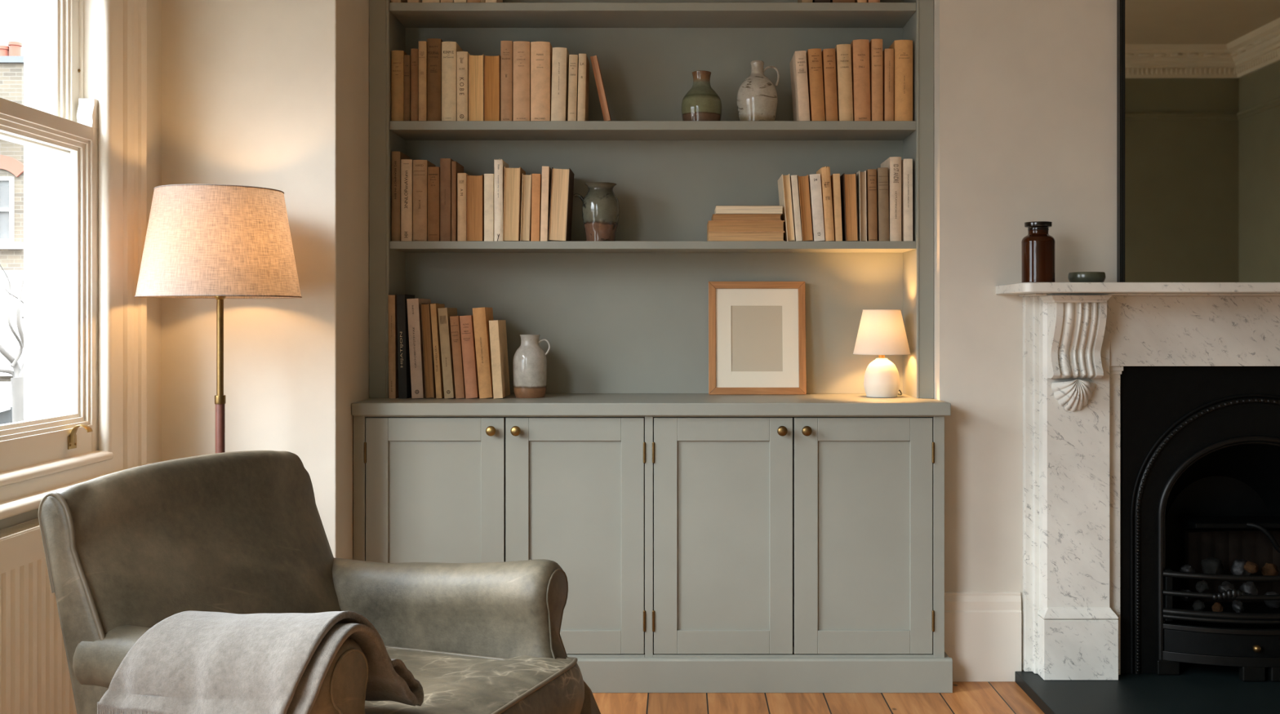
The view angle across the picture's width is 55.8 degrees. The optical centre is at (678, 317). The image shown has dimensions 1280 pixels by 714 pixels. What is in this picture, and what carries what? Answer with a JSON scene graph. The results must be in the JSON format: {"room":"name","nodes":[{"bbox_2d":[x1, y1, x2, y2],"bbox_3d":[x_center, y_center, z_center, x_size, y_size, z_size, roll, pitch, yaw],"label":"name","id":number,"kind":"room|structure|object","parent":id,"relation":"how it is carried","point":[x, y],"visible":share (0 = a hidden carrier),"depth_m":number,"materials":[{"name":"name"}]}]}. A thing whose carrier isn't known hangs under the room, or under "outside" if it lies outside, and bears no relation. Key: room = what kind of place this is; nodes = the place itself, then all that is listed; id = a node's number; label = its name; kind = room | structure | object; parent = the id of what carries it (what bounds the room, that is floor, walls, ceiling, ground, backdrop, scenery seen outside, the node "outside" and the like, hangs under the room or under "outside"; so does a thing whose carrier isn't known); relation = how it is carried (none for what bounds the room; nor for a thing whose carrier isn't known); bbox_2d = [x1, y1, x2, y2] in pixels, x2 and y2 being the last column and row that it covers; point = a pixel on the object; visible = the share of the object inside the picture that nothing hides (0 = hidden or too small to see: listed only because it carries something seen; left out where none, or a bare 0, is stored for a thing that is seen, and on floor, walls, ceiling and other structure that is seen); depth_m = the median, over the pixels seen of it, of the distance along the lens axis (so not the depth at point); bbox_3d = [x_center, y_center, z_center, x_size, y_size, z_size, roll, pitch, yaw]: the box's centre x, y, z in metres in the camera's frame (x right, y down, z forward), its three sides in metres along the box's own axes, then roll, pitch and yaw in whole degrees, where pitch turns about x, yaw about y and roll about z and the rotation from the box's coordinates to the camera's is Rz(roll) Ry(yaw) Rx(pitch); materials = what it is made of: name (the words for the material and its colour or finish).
{"room":"living room","nodes":[
{"label":"living room","id":0,"kind":"room"},
{"bbox_2d":[23,0,28,421],"bbox_3d":[-1.905,-1.333,4.175,0.255,7.000,0.850,0,0,0],"label":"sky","id":1,"kind":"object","parent":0,"point":[25,2],"depth_m":3.75,"materials":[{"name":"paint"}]},
{"bbox_2d":[0,0,161,529],"bbox_3d":[-1.656,-0.418,1.510,0.240,3.170,5.880,0,0,0],"label":"wall","id":2,"kind":"structure","parent":0,"point":[37,8],"depth_m":3.30,"materials":[{"name":"paint"}]},
{"bbox_2d":[0,518,76,713],"bbox_3d":[-1.496,0.822,2.625,0.077,0.690,1.350,0,0,0],"label":"radiator","id":3,"kind":"object","parent":2,"relation":"attached to","point":[35,677],"visible":0.3,"depth_m":2.73,"materials":[{"name":"metal"}]},
{"bbox_2d":[0,518,39,541],"bbox_3d":[-1.493,0.483,2.625,0.066,0.012,1.350,0,0,0],"label":"grille","id":4,"kind":"object","parent":3,"relation":"attached to","point":[29,531],"depth_m":2.72,"materials":[{"name":"metal"}]},
{"bbox_2d":[0,0,150,519],"bbox_3d":[-1.657,-0.369,2.690,0.358,1.628,1.506,0,0,0],"label":"window","id":5,"kind":"structure","parent":2,"relation":"in","point":[92,131],"depth_m":3.23,"materials":[{"name":"white paint"}]},
{"bbox_2d":[161,0,368,559],"bbox_3d":[-1.352,-0.418,4.019,0.669,3.170,0.862,0,0,0],"label":"wall","id":6,"kind":"structure","parent":0,"point":[269,94],"depth_m":3.59,"materials":[{"name":"paint"}]},
{"bbox_2d":[592,682,1044,713],"bbox_3d":[1.322,1.197,1.510,6.016,0.060,5.880,0,0,0],"label":"floor","id":7,"kind":"structure","parent":0,"point":[966,698],"depth_m":3.66,"materials":[{"name":"brown wood"}]},
{"bbox_2d":[134,183,302,453],"bbox_3d":[-1.264,0.408,3.330,0.431,1.517,0.431,0,0,0],"label":"floor lamp","id":8,"kind":"object","parent":7,"relation":"on","point":[220,242],"visible":1,"depth_m":3.17,"materials":[{"name":"beige fabric"}]},
{"bbox_2d":[38,450,600,713],"bbox_3d":[-0.663,0.727,2.371,0.787,0.881,0.821,0,0,20],"label":"armchair","id":9,"kind":"object","parent":7,"relation":"on","point":[126,552],"visible":0.68,"depth_m":2.44,"materials":[{"name":"leather"}]},
{"bbox_2d":[97,610,423,713],"bbox_3d":[-0.696,0.588,2.070,0.432,0.210,0.353,0,0,20],"label":"throw blanket","id":10,"kind":"object","parent":9,"relation":"on","point":[191,662],"visible":0.9,"depth_m":1.95,"materials":[{"name":"fabric"}]},
{"bbox_2d":[364,647,584,713],"bbox_3d":[-0.598,0.780,2.347,0.642,0.164,0.708,0,0,20],"label":"seat cushion","id":11,"kind":"object","parent":9,"relation":"on","point":[453,680],"depth_m":2.40,"materials":[{"name":"leather"}]},
{"bbox_2d":[353,415,952,693],"bbox_3d":[-0.081,0.736,3.985,1.868,0.862,0.494,0,0,0],"label":"base cabinet","id":12,"kind":"object","parent":7,"relation":"on","point":[695,553],"visible":0.91,"depth_m":3.77,"materials":[{"name":"green paint"}]},
{"bbox_2d":[351,393,951,415],"bbox_3d":[-0.084,0.285,3.991,1.863,0.040,0.483,0,0,0],"label":"countertop","id":13,"kind":"structure","parent":12,"relation":"on","point":[553,404],"depth_m":3.75,"materials":[{"name":"green paint"}]},
{"bbox_2d":[387,294,398,399],"bbox_3d":[-0.937,0.095,4.023,0.023,0.339,0.150,0,0,0],"label":"book","id":14,"kind":"object","parent":13,"relation":"on","point":[393,326],"visible":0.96,"depth_m":3.95,"materials":[{"name":"paper"}]},
{"bbox_2d":[396,294,414,399],"bbox_3d":[-0.904,0.094,4.023,0.027,0.341,0.150,-1,0,0],"label":"book","id":15,"kind":"object","parent":13,"relation":"on","point":[403,353],"visible":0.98,"depth_m":3.95,"materials":[{"name":"paper"}]},
{"bbox_2d":[406,298,431,398],"bbox_3d":[-0.861,0.101,4.047,0.054,0.328,0.201,0,0,0],"label":"book","id":16,"kind":"object","parent":13,"relation":"on","point":[414,307],"visible":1,"depth_m":3.95,"materials":[{"name":"paper"}]},
{"bbox_2d":[420,302,435,398],"bbox_3d":[-0.820,0.108,4.033,0.044,0.313,0.170,0,0,0],"label":"book","id":17,"kind":"object","parent":13,"relation":"on","point":[428,363],"visible":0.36,"depth_m":3.95,"materials":[{"name":"paper"}]},
{"bbox_2d":[430,303,444,399],"bbox_3d":[-0.792,0.109,4.023,0.038,0.311,0.150,0,0,0],"label":"book","id":18,"kind":"object","parent":13,"relation":"on","point":[433,307],"visible":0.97,"depth_m":3.95,"materials":[{"name":"paper"}]},
{"bbox_2d":[437,307,457,399],"bbox_3d":[-0.761,0.116,4.037,0.052,0.298,0.181,0,0,0],"label":"book","id":19,"kind":"object","parent":13,"relation":"on","point":[444,313],"visible":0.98,"depth_m":3.95,"materials":[{"name":"paper"}]},
{"bbox_2d":[449,315,465,398],"bbox_3d":[-0.724,0.129,4.023,0.048,0.271,0.151,0,0,0],"label":"book","id":20,"kind":"object","parent":13,"relation":"on","point":[459,377],"visible":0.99,"depth_m":3.95,"materials":[{"name":"paper"}]},
{"bbox_2d":[459,315,479,398],"bbox_3d":[-0.687,0.128,4.023,0.059,0.273,0.151,0,0,0],"label":"book","id":21,"kind":"object","parent":13,"relation":"on","point":[467,329],"visible":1,"depth_m":3.95,"materials":[{"name":"paper"}]},
{"bbox_2d":[472,307,493,398],"bbox_3d":[-0.642,0.115,4.033,0.064,0.299,0.170,0,0,0],"label":"book","id":22,"kind":"object","parent":13,"relation":"on","point":[482,317],"visible":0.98,"depth_m":3.95,"materials":[{"name":"paper"}]},
{"bbox_2d":[488,320,510,398],"bbox_3d":[-0.597,0.136,4.038,0.045,0.257,0.180,0,0,0],"label":"book","id":23,"kind":"object","parent":13,"relation":"on","point":[497,328],"visible":1,"depth_m":3.95,"materials":[{"name":"paper"}]},
{"bbox_2d":[512,334,550,398],"bbox_3d":[-0.494,0.160,4.020,0.112,0.209,0.112,0,0,41],"label":"jug","id":24,"kind":"object","parent":13,"relation":"on","point":[530,360],"visible":1,"depth_m":3.98,"materials":[{"name":"white ceramic"}]},
{"bbox_2d":[368,0,933,398],"bbox_3d":[-0.088,-0.868,4.098,1.855,2.266,0.264,0,0,0],"label":"bookcase","id":25,"kind":"object","parent":13,"relation":"on","point":[628,313],"visible":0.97,"depth_m":4.22,"materials":[{"name":"green paint"}]},
{"bbox_2d":[391,49,407,120],"bbox_3d":[-0.930,-0.767,4.067,0.040,0.235,0.151,0,0,0],"label":"book","id":26,"kind":"object","parent":25,"relation":"on","point":[397,56],"visible":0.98,"depth_m":3.99,"materials":[{"name":"paper"}]},
{"bbox_2d":[391,151,409,240],"bbox_3d":[-0.935,-0.402,4.067,0.028,0.297,0.150,0,0,0],"label":"book","id":27,"kind":"object","parent":25,"relation":"on","point":[397,156],"visible":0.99,"depth_m":3.99,"materials":[{"name":"paper"}]},
{"bbox_2d":[400,159,413,240],"bbox_3d":[-0.900,-0.389,4.067,0.036,0.271,0.151,0,0,0],"label":"book","id":28,"kind":"object","parent":25,"relation":"on","point":[406,165],"visible":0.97,"depth_m":3.99,"materials":[{"name":"paper"}]},
{"bbox_2d":[404,54,410,120],"bbox_3d":[-0.899,-0.760,4.073,0.020,0.221,0.150,0,0,0],"label":"book","id":29,"kind":"object","parent":25,"relation":"on","point":[406,57],"visible":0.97,"depth_m":4.00,"materials":[{"name":"paper"}]},
{"bbox_2d":[410,48,418,120],"bbox_3d":[-0.873,-0.770,4.067,0.024,0.241,0.150,0,0,0],"label":"book","id":30,"kind":"object","parent":25,"relation":"on","point":[414,51],"visible":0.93,"depth_m":3.99,"materials":[{"name":"paper"}]},
{"bbox_2d":[418,40,426,120],"bbox_3d":[-0.846,-0.782,4.061,0.025,0.264,0.151,0,0,0],"label":"book","id":31,"kind":"object","parent":25,"relation":"on","point":[422,44],"visible":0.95,"depth_m":3.99,"materials":[{"name":"paper"}]},
{"bbox_2d":[413,160,435,240],"bbox_3d":[-0.855,-0.388,4.067,0.046,0.269,0.151,0,0,0],"label":"book","id":32,"kind":"object","parent":25,"relation":"on","point":[420,167],"visible":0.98,"depth_m":3.99,"materials":[{"name":"paper"}]},
{"bbox_2d":[427,166,439,240],"bbox_3d":[-0.810,-0.377,4.067,0.038,0.246,0.151,0,0,0],"label":"book","id":33,"kind":"object","parent":25,"relation":"on","point":[433,172],"visible":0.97,"depth_m":3.99,"materials":[{"name":"paper"}]},
{"bbox_2d":[426,38,443,120],"bbox_3d":[-0.809,-0.787,4.067,0.045,0.274,0.150,0,0,0],"label":"book","id":34,"kind":"object","parent":25,"relation":"on","point":[433,45],"visible":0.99,"depth_m":3.99,"materials":[{"name":"paper"}]},
{"bbox_2d":[440,158,454,240],"bbox_3d":[-0.771,-0.391,4.067,0.034,0.274,0.150,0,0,0],"label":"book","id":35,"kind":"object","parent":25,"relation":"on","point":[445,163],"visible":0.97,"depth_m":3.99,"materials":[{"name":"paper"}]},
{"bbox_2d":[441,41,463,120],"bbox_3d":[-0.760,-0.782,4.067,0.048,0.264,0.150,0,0,0],"label":"book","id":36,"kind":"object","parent":25,"relation":"on","point":[449,49],"visible":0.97,"depth_m":4.00,"materials":[{"name":"paper"}]},
{"bbox_2d":[451,161,463,240],"bbox_3d":[-0.743,-0.386,4.067,0.014,0.264,0.150,0,0,0],"label":"book","id":37,"kind":"object","parent":25,"relation":"on","point":[456,167],"visible":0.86,"depth_m":3.99,"materials":[{"name":"paper"}]},
{"bbox_2d":[457,51,468,120],"bbox_3d":[-0.715,-0.766,4.066,0.036,0.232,0.151,0,0,0],"label":"book","id":38,"kind":"object","parent":25,"relation":"on","point":[462,56],"visible":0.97,"depth_m":3.99,"materials":[{"name":"paper"}]},
{"bbox_2d":[457,173,469,240],"bbox_3d":[-0.716,-0.366,4.067,0.029,0.226,0.150,0,0,0],"label":"book","id":39,"kind":"object","parent":25,"relation":"on","point":[461,177],"visible":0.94,"depth_m":3.99,"materials":[{"name":"paper"}]},
{"bbox_2d":[466,174,484,240],"bbox_3d":[-0.673,-0.364,4.067,0.052,0.221,0.150,0,0,0],"label":"book","id":40,"kind":"object","parent":25,"relation":"on","point":[475,184],"visible":0.61,"depth_m":4.00,"materials":[{"name":"paper"}]},
{"bbox_2d":[468,53,484,120],"bbox_3d":[-0.669,-0.762,4.071,0.048,0.224,0.150,0,0,0],"label":"book","id":41,"kind":"object","parent":25,"relation":"on","point":[476,63],"visible":0.57,"depth_m":4.00,"materials":[{"name":"paper"}]},
{"bbox_2d":[484,173,493,240],"bbox_3d":[-0.627,-0.365,4.067,0.030,0.223,0.150,0,0,0],"label":"book","id":42,"kind":"object","parent":25,"relation":"on","point":[488,178],"visible":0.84,"depth_m":3.99,"materials":[{"name":"paper"}]},
{"bbox_2d":[484,54,500,120],"bbox_3d":[-0.617,-0.761,4.071,0.050,0.222,0.151,0,0,0],"label":"book","id":43,"kind":"object","parent":25,"relation":"on","point":[491,63],"visible":0.64,"depth_m":4.00,"materials":[{"name":"paper"}]},
{"bbox_2d":[493,159,508,240],"bbox_3d":[-0.594,-0.390,4.061,0.028,0.272,0.151,0,0,0],"label":"book","id":44,"kind":"object","parent":25,"relation":"on","point":[499,164],"visible":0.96,"depth_m":3.99,"materials":[{"name":"paper"}]},
{"bbox_2d":[500,40,513,120],"bbox_3d":[-0.569,-0.783,4.067,0.038,0.267,0.150,0,0,0],"label":"book","id":45,"kind":"object","parent":25,"relation":"on","point":[506,46],"visible":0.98,"depth_m":3.99,"materials":[{"name":"paper"}]},
{"bbox_2d":[502,166,525,240],"bbox_3d":[-0.551,-0.377,4.067,0.052,0.246,0.150,1,0,0],"label":"book","id":46,"kind":"object","parent":25,"relation":"on","point":[513,176],"visible":0.73,"depth_m":4.00,"materials":[{"name":"paper"}]},
{"bbox_2d":[513,40,530,120],"bbox_3d":[-0.520,-0.783,4.067,0.055,0.266,0.150,0,0,0],"label":"book","id":47,"kind":"object","parent":25,"relation":"on","point":[522,49],"visible":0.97,"depth_m":3.99,"materials":[{"name":"paper"}]},
{"bbox_2d":[520,173,532,240],"bbox_3d":[-0.504,-0.365,4.057,0.038,0.224,0.130,0,0,0],"label":"book","id":48,"kind":"object","parent":25,"relation":"on","point":[526,185],"visible":0.59,"depth_m":4.00,"materials":[{"name":"paper"}]},
{"bbox_2d":[530,173,542,240],"bbox_3d":[-0.472,-0.365,4.067,0.027,0.223,0.150,1,0,0],"label":"book","id":49,"kind":"object","parent":25,"relation":"on","point":[536,178],"visible":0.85,"depth_m":3.99,"materials":[{"name":"paper"}]},
{"bbox_2d":[530,41,552,120],"bbox_3d":[-0.457,-0.782,4.067,0.063,0.264,0.150,0,0,0],"label":"book","id":50,"kind":"object","parent":25,"relation":"on","point":[541,52],"visible":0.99,"depth_m":4.00,"materials":[{"name":"paper"}]},
{"bbox_2d":[540,166,551,240],"bbox_3d":[-0.442,-0.378,4.067,0.024,0.248,0.150,1,0,0],"label":"book","id":51,"kind":"object","parent":25,"relation":"on","point":[546,171],"visible":0.87,"depth_m":3.99,"materials":[{"name":"paper"}]},
{"bbox_2d":[551,47,569,120],"bbox_3d":[-0.396,-0.773,4.067,0.048,0.244,0.150,1,0,0],"label":"book","id":52,"kind":"object","parent":25,"relation":"on","point":[560,60],"visible":0.98,"depth_m":4.00,"materials":[{"name":"paper"}]},
{"bbox_2d":[548,167,573,240],"bbox_3d":[-0.394,-0.376,4.077,0.072,0.245,0.170,0,0,0],"label":"book","id":53,"kind":"object","parent":25,"relation":"on","point":[562,180],"visible":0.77,"depth_m":4.00,"materials":[{"name":"paper"}]},
{"bbox_2d":[567,54,578,120],"bbox_3d":[-0.349,-0.761,4.067,0.028,0.221,0.150,1,0,0],"label":"book","id":54,"kind":"object","parent":25,"relation":"on","point":[573,59],"visible":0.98,"depth_m":3.99,"materials":[{"name":"paper"}]},
{"bbox_2d":[577,53,589,120],"bbox_3d":[-0.319,-0.762,4.067,0.025,0.224,0.150,1,0,0],"label":"book","id":55,"kind":"object","parent":25,"relation":"on","point":[584,63],"visible":0.96,"depth_m":3.99,"materials":[{"name":"paper"}]},
{"bbox_2d":[573,182,619,240],"bbox_3d":[-0.266,-0.351,4.054,0.141,0.196,0.126,0,0,34],"label":"jar","id":56,"kind":"object","parent":25,"relation":"on","point":[600,205],"visible":0.97,"depth_m":4.00,"materials":[{"name":"ceramic"}]},
{"bbox_2d":[590,54,611,120],"bbox_3d":[-0.258,-0.760,4.057,0.068,0.220,0.130,0,0,0],"label":"book","id":57,"kind":"object","parent":25,"relation":"on","point":[595,64],"visible":0.78,"depth_m":4.00,"materials":[{"name":"paper"}]},
{"bbox_2d":[680,70,721,120],"bbox_3d":[0.078,-0.737,4.050,0.137,0.174,0.137,0,0,0],"label":"vase","id":58,"kind":"object","parent":25,"relation":"on","point":[701,102],"visible":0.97,"depth_m":4.00,"materials":[{"name":"green ceramic"}]},
{"bbox_2d":[706,231,784,240],"bbox_3d":[0.226,-0.269,4.080,0.252,0.031,0.170,0,0,0],"label":"book","id":59,"kind":"object","parent":25,"relation":"on","point":[711,236],"visible":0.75,"depth_m":4.00,"materials":[{"name":"paper"}]},
{"bbox_2d":[706,220,784,234],"bbox_3d":[0.226,-0.303,4.080,0.252,0.036,0.170,0,0,0],"label":"book","id":60,"kind":"object","parent":59,"relation":"on","point":[712,225],"visible":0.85,"depth_m":4.00,"materials":[{"name":"paper"}]},
{"bbox_2d":[711,213,781,220],"bbox_3d":[0.228,-0.333,4.080,0.228,0.022,0.170,0,0,0],"label":"book","id":61,"kind":"object","parent":60,"relation":"on","point":[715,216],"visible":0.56,"depth_m":4.00,"materials":[{"name":"paper"}]},
{"bbox_2d":[714,205,782,214],"bbox_3d":[0.235,-0.358,4.080,0.221,0.028,0.170,0,0,0],"label":"book","id":62,"kind":"object","parent":61,"relation":"on","point":[718,209],"visible":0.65,"depth_m":4.00,"materials":[{"name":"paper"}]},
{"bbox_2d":[736,60,779,120],"bbox_3d":[0.265,-0.755,4.050,0.138,0.210,0.138,0,0,27],"label":"jug","id":63,"kind":"object","parent":25,"relation":"on","point":[757,100],"visible":0.98,"depth_m":4.00,"materials":[{"name":"white ceramic"}]},
{"bbox_2d":[777,173,795,240],"bbox_3d":[0.365,-0.365,4.087,0.042,0.223,0.190,0,0,0],"label":"book","id":64,"kind":"object","parent":25,"relation":"on","point":[784,182],"visible":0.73,"depth_m":4.00,"materials":[{"name":"paper"}]},
{"bbox_2d":[790,174,802,240],"bbox_3d":[0.391,-0.363,4.067,0.037,0.219,0.150,0,0,0],"label":"book","id":65,"kind":"object","parent":25,"relation":"on","point":[793,179],"visible":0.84,"depth_m":3.99,"materials":[{"name":"paper"}]},
{"bbox_2d":[790,50,809,120],"bbox_3d":[0.411,-0.767,4.087,0.050,0.235,0.190,0,0,0],"label":"book","id":66,"kind":"object","parent":25,"relation":"on","point":[798,70],"visible":0.98,"depth_m":3.99,"materials":[{"name":"paper"}]},
{"bbox_2d":[797,174,813,240],"bbox_3d":[0.421,-0.364,4.067,0.049,0.220,0.150,0,0,0],"label":"book","id":67,"kind":"object","parent":25,"relation":"on","point":[802,181],"visible":0.6,"depth_m":4.00,"materials":[{"name":"paper"}]},
{"bbox_2d":[805,48,825,120],"bbox_3d":[0.458,-0.771,4.067,0.057,0.242,0.150,0,0,0],"label":"book","id":68,"kind":"object","parent":25,"relation":"on","point":[814,56],"visible":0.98,"depth_m":3.99,"materials":[{"name":"paper"}]},
{"bbox_2d":[808,173,824,240],"bbox_3d":[0.460,-0.365,4.067,0.051,0.223,0.150,0,0,0],"label":"book","id":69,"kind":"object","parent":25,"relation":"on","point":[815,183],"visible":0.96,"depth_m":3.99,"materials":[{"name":"paper"}]},
{"bbox_2d":[816,166,834,240],"bbox_3d":[0.494,-0.377,4.060,0.044,0.248,0.151,0,0,0],"label":"book","id":70,"kind":"object","parent":25,"relation":"on","point":[824,171],"visible":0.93,"depth_m":3.99,"materials":[{"name":"paper"}]},
{"bbox_2d":[821,48,838,120],"bbox_3d":[0.504,-0.771,4.067,0.049,0.242,0.150,0,0,0],"label":"book","id":71,"kind":"object","parent":25,"relation":"on","point":[828,63],"visible":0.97,"depth_m":3.99,"materials":[{"name":"paper"}]},
{"bbox_2d":[830,173,842,240],"bbox_3d":[0.527,-0.365,4.067,0.032,0.224,0.150,0,0,0],"label":"book","id":72,"kind":"object","parent":25,"relation":"on","point":[835,178],"visible":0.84,"depth_m":3.99,"materials":[{"name":"paper"}]},
{"bbox_2d":[834,44,853,120],"bbox_3d":[0.552,-0.778,4.067,0.055,0.256,0.150,0,0,0],"label":"book","id":73,"kind":"object","parent":25,"relation":"on","point":[842,51],"visible":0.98,"depth_m":3.99,"materials":[{"name":"paper"}]},
{"bbox_2d":[840,173,857,240],"bbox_3d":[0.571,-0.367,4.072,0.041,0.225,0.160,-2,0,0],"label":"book","id":74,"kind":"object","parent":25,"relation":"on","point":[847,182],"visible":0.68,"depth_m":4.00,"materials":[{"name":"paper"}]},
{"bbox_2d":[850,39,871,120],"bbox_3d":[0.608,-0.786,4.067,0.054,0.271,0.150,-1,0,0],"label":"book","id":75,"kind":"object","parent":25,"relation":"on","point":[860,48],"visible":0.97,"depth_m":4.00,"materials":[{"name":"paper"}]},
{"bbox_2d":[856,170,866,240],"bbox_3d":[0.611,-0.370,4.067,0.022,0.233,0.150,-1,0,0],"label":"book","id":76,"kind":"object","parent":25,"relation":"on","point":[860,176],"visible":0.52,"depth_m":4.00,"materials":[{"name":"paper"}]},
{"bbox_2d":[866,168,877,240],"bbox_3d":[0.643,-0.373,4.067,0.029,0.238,0.151,-1,0,0],"label":"book","id":77,"kind":"object","parent":25,"relation":"on","point":[871,174],"visible":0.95,"depth_m":3.99,"materials":[{"name":"paper"}]},
{"bbox_2d":[869,38,883,120],"bbox_3d":[0.659,-0.786,4.067,0.036,0.273,0.150,0,0,0],"label":"book","id":78,"kind":"object","parent":25,"relation":"on","point":[875,45],"visible":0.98,"depth_m":3.99,"materials":[{"name":"paper"}]},
{"bbox_2d":[876,167,888,240],"bbox_3d":[0.680,-0.375,4.067,0.033,0.244,0.151,-1,0,0],"label":"book","id":79,"kind":"object","parent":25,"relation":"on","point":[882,206],"visible":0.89,"depth_m":3.99,"materials":[{"name":"paper"}]},
{"bbox_2d":[882,48,893,120],"bbox_3d":[0.699,-0.770,4.067,0.030,0.241,0.150,0,0,0],"label":"book","id":80,"kind":"object","parent":25,"relation":"on","point":[888,53],"visible":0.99,"depth_m":3.99,"materials":[{"name":"paper"}]},
{"bbox_2d":[880,156,901,240],"bbox_3d":[0.720,-0.393,4.087,0.038,0.279,0.190,0,0,0],"label":"book","id":81,"kind":"object","parent":25,"relation":"on","point":[893,163],"visible":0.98,"depth_m":3.99,"materials":[{"name":"paper"}]},
{"bbox_2d":[888,40,912,120],"bbox_3d":[0.747,-0.785,4.067,0.060,0.270,0.150,0,0,0],"label":"book","id":82,"kind":"object","parent":25,"relation":"on","point":[903,49],"visible":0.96,"depth_m":4.00,"materials":[{"name":"paper"}]},
{"bbox_2d":[901,158,912,240],"bbox_3d":[0.761,-0.390,4.067,0.029,0.273,0.150,0,0,0],"label":"book","id":83,"kind":"object","parent":25,"relation":"on","point":[906,164],"visible":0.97,"depth_m":3.99,"materials":[{"name":"paper"}]},
{"bbox_2d":[708,281,806,395],"bbox_3d":[0.272,0.070,4.173,0.335,0.392,0.057,0,0,0],"label":"picture frame","id":84,"kind":"object","parent":13,"relation":"on","point":[757,330],"visible":1,"depth_m":4.17,"materials":[{"name":"brown wood"}]},
{"bbox_2d":[730,306,782,371],"bbox_3d":[0.271,0.072,4.172,0.197,0.248,0.001,0,-5,0],"label":"print","id":85,"kind":"object","parent":84,"relation":"attached to","point":[757,343],"depth_m":4.17},
{"bbox_2d":[853,309,911,397],"bbox_3d":[0.700,0.119,4.059,0.238,0.292,0.192,0,0,-37],"label":"table lamp","id":86,"kind":"object","parent":13,"relation":"on","point":[881,332],"visible":1,"depth_m":3.99,"materials":[{"name":"beige ceramic"}]},
{"bbox_2d":[1014,662,1279,713],"bbox_3d":[1.828,1.150,3.865,1.500,0.034,1.010,0,0,0],"label":"hearth","id":87,"kind":"object","parent":7,"relation":"on","point":[1197,689],"visible":0.46,"depth_m":3.63,"materials":[{"name":"stone"}]},
{"bbox_2d":[995,282,1279,680],"bbox_3d":[1.828,0.514,3.720,1.616,1.236,0.329,0,0,0],"label":"fireplace","id":88,"kind":"object","parent":87,"relation":"on","point":[1079,338],"visible":1,"depth_m":3.79,"materials":[{"name":"white stone"}]},
{"bbox_2d":[1021,221,1055,282],"bbox_3d":[1.103,-0.199,3.700,0.100,0.189,0.100,0,0,0],"label":"bottle","id":89,"kind":"object","parent":88,"relation":"on","point":[1037,247],"visible":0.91,"depth_m":3.66,"materials":[{"name":"brown glass"}]},
{"bbox_2d":[1067,271,1105,282],"bbox_3d":[1.258,-0.122,3.720,0.110,0.035,0.110,0,0,0],"label":"ceramic dish","id":90,"kind":"object","parent":88,"relation":"on","point":[1075,277],"visible":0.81,"depth_m":3.67,"materials":[{"name":"green ceramic"}]},
{"bbox_2d":[995,282,1279,294],"bbox_3d":[1.828,-0.090,3.720,1.616,0.030,0.329,0,0,0],"label":"mantel shelf","id":91,"kind":"object","parent":88,"relation":"attached to","point":[1023,288],"depth_m":3.55,"materials":[{"name":"white stone"}]},
{"bbox_2d":[1116,0,1279,282],"bbox_3d":[1.828,-0.799,3.869,0.835,1.388,0.027,0,0,0],"label":"mirror","id":92,"kind":"object","parent":88,"relation":"on","point":[1198,81],"visible":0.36,"depth_m":3.86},
{"bbox_2d":[1120,366,1279,681],"bbox_3d":[1.828,0.642,3.914,0.855,0.978,0.368,0,0,0],"label":"fireplace insert","id":93,"kind":"object","parent":87,"relation":"on","point":[1201,445],"visible":1,"depth_m":3.84,"materials":[{"name":"metal"}]},
{"bbox_2d":[1172,602,1279,613],"bbox_3d":[1.833,0.949,3.908,0.440,0.008,0.200,0,0,0],"label":"bar","id":94,"kind":"object","parent":93,"relation":"attached to","point":[1250,607],"depth_m":3.93,"materials":[{"name":"metal"}]},
{"bbox_2d":[1200,557,1223,574],"bbox_3d":[1.733,0.814,3.917,0.073,0.068,0.057,0,0,-40],"label":"lump","id":95,"kind":"object","parent":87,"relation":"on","point":[1212,566],"visible":0.82,"depth_m":3.90,"materials":[{"name":"black stone"}]},
{"bbox_2d":[1230,559,1250,575],"bbox_3d":[1.829,0.819,3.925,0.061,0.067,0.055,0,0,28],"label":"lump","id":96,"kind":"object","parent":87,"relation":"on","point":[1237,567],"visible":0.66,"depth_m":3.91,"materials":[{"name":"black stone"}]},
{"bbox_2d":[933,0,1121,671],"bbox_3d":[1.828,-0.418,4.168,1.974,3.170,0.565,0,0,0],"label":"wall","id":97,"kind":"structure","parent":0,"point":[1025,91],"depth_m":3.88,"materials":[{"name":"paint"}]},
{"bbox_2d":[944,591,1021,682],"bbox_3d":[0.971,1.024,3.876,0.258,0.285,0.018,0,0,0],"label":"baseboard","id":98,"kind":"structure","parent":97,"relation":"attached to","point":[983,629],"depth_m":3.87,"materials":[{"name":"white paint"}]},
{"label":"outside","id":99,"kind":"structure","parent":0,"visible":0},
{"bbox_3d":[-20.918,2.197,20.000,38.164,0.060,80.000,0,0,0],"label":"pavement","id":100,"kind":"object","parent":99,"visible":0},
{"bbox_2d":[0,40,23,424],"bbox_3d":[-12.848,-1.098,20.650,6.305,6.530,6.900,0,0,0],"label":"house","id":101,"kind":"structure","parent":100,"relation":"on","point":[11,60],"depth_m":18.00,"materials":[{"name":"brick"}]},
{"bbox_2d":[0,180,9,239],"bbox_3d":[-10.039,-1.611,18.000,0.170,0.870,0.005,0,0,0],"label":"window","id":102,"kind":"structure","parent":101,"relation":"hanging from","point":[4,184],"depth_m":18.00,"materials":[{"name":"white glass"}]},
{"bbox_2d":[0,264,23,422],"bbox_3d":[-6.676,0.810,12.003,0.436,2.714,0.227,0,0,0],"label":"street tree","id":103,"kind":"object","parent":100,"relation":"on","point":[17,381],"visible":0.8,"depth_m":11.95,"materials":[{"name":"grey plant"}]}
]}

